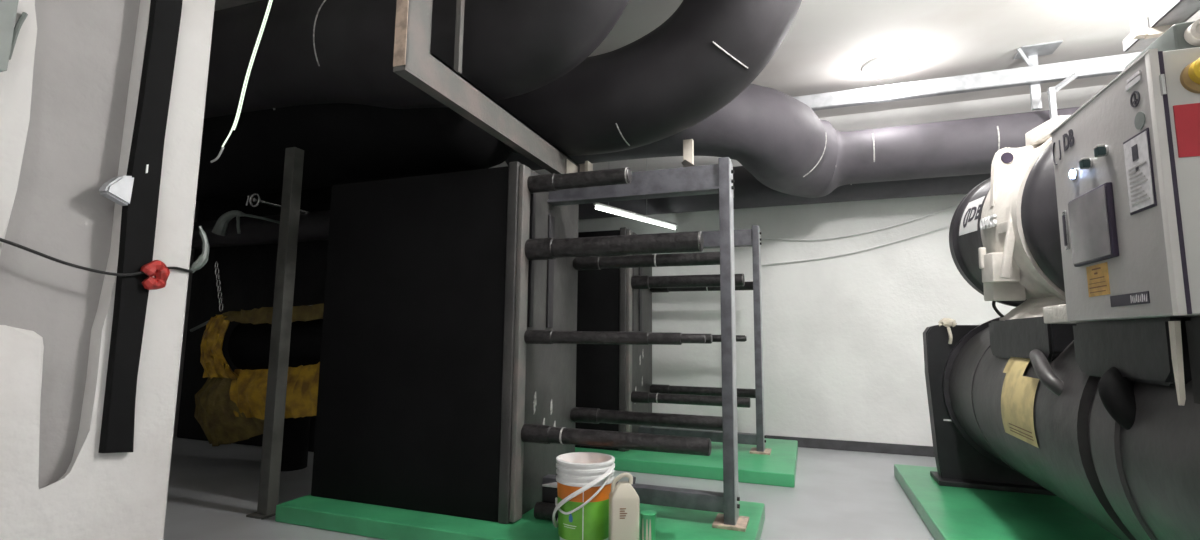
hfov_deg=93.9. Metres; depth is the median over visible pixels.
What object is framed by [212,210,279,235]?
lever
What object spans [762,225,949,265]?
cable
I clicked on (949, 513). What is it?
plinth
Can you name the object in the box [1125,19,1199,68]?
box
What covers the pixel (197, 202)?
wall
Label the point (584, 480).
paint bucket
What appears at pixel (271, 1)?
cable
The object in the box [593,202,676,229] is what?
lamp
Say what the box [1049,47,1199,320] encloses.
control panel
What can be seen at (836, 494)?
floor
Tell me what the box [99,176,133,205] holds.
clamp
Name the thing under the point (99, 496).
wall
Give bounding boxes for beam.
[793,52,1140,110]
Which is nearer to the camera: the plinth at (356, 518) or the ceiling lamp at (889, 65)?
the plinth at (356, 518)
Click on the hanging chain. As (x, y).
(217, 274)
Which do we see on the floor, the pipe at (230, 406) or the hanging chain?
the pipe at (230, 406)
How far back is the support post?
3.66 m
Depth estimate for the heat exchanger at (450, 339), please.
3.44 m
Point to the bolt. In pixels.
(258, 200)
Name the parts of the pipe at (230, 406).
pipe leg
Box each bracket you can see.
[0,0,27,71]
[682,139,694,166]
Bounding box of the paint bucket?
[552,452,614,539]
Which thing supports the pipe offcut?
on the floor
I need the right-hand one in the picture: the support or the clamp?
the support
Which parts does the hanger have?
ceiling plate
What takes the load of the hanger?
hanging from the ceiling
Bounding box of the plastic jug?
[608,473,639,539]
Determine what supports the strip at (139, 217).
attached to the wall at (99, 496)
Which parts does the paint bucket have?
strap handle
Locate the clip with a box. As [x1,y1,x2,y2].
[140,260,169,289]
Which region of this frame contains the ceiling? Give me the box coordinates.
[214,0,1199,117]
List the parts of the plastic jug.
handle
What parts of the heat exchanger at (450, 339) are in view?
plate, foot plate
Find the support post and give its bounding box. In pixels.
[246,147,303,519]
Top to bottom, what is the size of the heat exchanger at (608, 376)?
2.120 m
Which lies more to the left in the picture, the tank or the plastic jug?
the tank
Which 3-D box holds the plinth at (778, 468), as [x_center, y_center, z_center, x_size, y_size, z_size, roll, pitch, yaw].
[0.381,1.768,5.569,2.970,0.100,1.560,-2,-7,20]
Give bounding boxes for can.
[640,510,655,539]
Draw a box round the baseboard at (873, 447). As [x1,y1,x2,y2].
[765,435,934,456]
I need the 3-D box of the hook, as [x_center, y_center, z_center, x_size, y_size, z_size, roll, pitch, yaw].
[-1.482,-0.076,2.078,0.061,0.178,0.062,-2,-7,20]
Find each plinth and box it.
[275,494,764,539]
[575,438,797,487]
[894,464,1120,539]
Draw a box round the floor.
[163,436,936,539]
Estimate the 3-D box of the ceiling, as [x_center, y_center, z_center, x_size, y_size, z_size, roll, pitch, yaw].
[-0.582,-2.207,3.115,10.500,0.200,8.500,-2,-7,20]
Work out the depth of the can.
2.76 m
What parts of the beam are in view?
splice plate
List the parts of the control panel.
door handle, screen glass, screen frame, name plate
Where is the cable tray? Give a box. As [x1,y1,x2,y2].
[1123,0,1199,51]
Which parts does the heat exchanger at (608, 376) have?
plate, foot plate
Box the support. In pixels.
[393,0,592,173]
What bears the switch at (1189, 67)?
attached to the control panel
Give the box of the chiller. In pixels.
[923,115,1199,539]
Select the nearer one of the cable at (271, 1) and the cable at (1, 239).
the cable at (1, 239)
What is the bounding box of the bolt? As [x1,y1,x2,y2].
[246,193,308,213]
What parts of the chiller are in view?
compressor casing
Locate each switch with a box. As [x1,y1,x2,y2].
[1079,157,1092,168]
[1093,144,1108,156]
[1180,58,1199,93]
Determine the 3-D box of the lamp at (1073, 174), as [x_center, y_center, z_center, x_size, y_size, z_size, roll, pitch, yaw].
[1.747,-0.354,2.068,0.012,0.046,0.046,-2,-7,20]
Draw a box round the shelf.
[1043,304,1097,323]
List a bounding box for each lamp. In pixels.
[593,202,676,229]
[862,55,908,77]
[1069,168,1077,179]
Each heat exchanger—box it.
[311,157,748,531]
[575,225,771,454]
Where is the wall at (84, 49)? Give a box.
[0,0,139,488]
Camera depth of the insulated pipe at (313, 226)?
5.12 m
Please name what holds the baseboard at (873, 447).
attached to the wall at (843, 350)
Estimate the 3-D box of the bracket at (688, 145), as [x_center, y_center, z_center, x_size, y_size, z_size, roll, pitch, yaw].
[0.616,-0.767,3.804,0.091,0.394,0.493,0,-7,3]
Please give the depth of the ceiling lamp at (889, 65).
4.96 m
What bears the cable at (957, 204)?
attached to the wall at (843, 350)
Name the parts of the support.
hanger rod, gusset plate, plate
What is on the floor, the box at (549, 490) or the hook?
the box at (549, 490)
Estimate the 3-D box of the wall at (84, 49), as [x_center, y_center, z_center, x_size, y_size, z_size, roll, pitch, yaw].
[-1.805,-0.470,1.724,0.235,3.600,0.858,-2,-7,20]
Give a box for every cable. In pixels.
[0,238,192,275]
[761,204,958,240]
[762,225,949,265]
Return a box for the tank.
[177,187,331,451]
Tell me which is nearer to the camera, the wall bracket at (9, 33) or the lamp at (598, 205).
the wall bracket at (9, 33)
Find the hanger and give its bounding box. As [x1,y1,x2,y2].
[1013,40,1077,118]
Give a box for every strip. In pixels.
[98,0,182,452]
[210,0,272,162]
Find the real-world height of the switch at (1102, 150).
0.036 m
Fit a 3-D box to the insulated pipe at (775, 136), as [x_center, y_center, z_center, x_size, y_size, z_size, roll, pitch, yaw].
[2.189,-1.175,5.092,6.222,0.870,1.401,0,-7,6]
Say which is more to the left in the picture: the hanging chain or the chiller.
the hanging chain
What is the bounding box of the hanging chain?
[215,261,222,311]
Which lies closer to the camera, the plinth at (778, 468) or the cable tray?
the cable tray
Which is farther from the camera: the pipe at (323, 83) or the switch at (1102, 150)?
the pipe at (323, 83)
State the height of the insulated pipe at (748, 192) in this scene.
0.470 m
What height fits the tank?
2.900 m
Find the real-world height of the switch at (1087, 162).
0.036 m
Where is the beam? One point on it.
(1115, 64)
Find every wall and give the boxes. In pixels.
[0,0,214,539]
[173,201,198,436]
[490,85,1105,445]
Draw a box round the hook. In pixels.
[189,226,208,272]
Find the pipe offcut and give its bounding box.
[534,502,557,520]
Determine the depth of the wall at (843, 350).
5.99 m
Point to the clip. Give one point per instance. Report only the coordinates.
(158, 269)
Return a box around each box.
[542,482,556,502]
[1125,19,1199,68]
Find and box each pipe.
[190,303,323,470]
[191,210,329,248]
[196,0,801,200]
[505,84,1080,197]
[578,166,990,219]

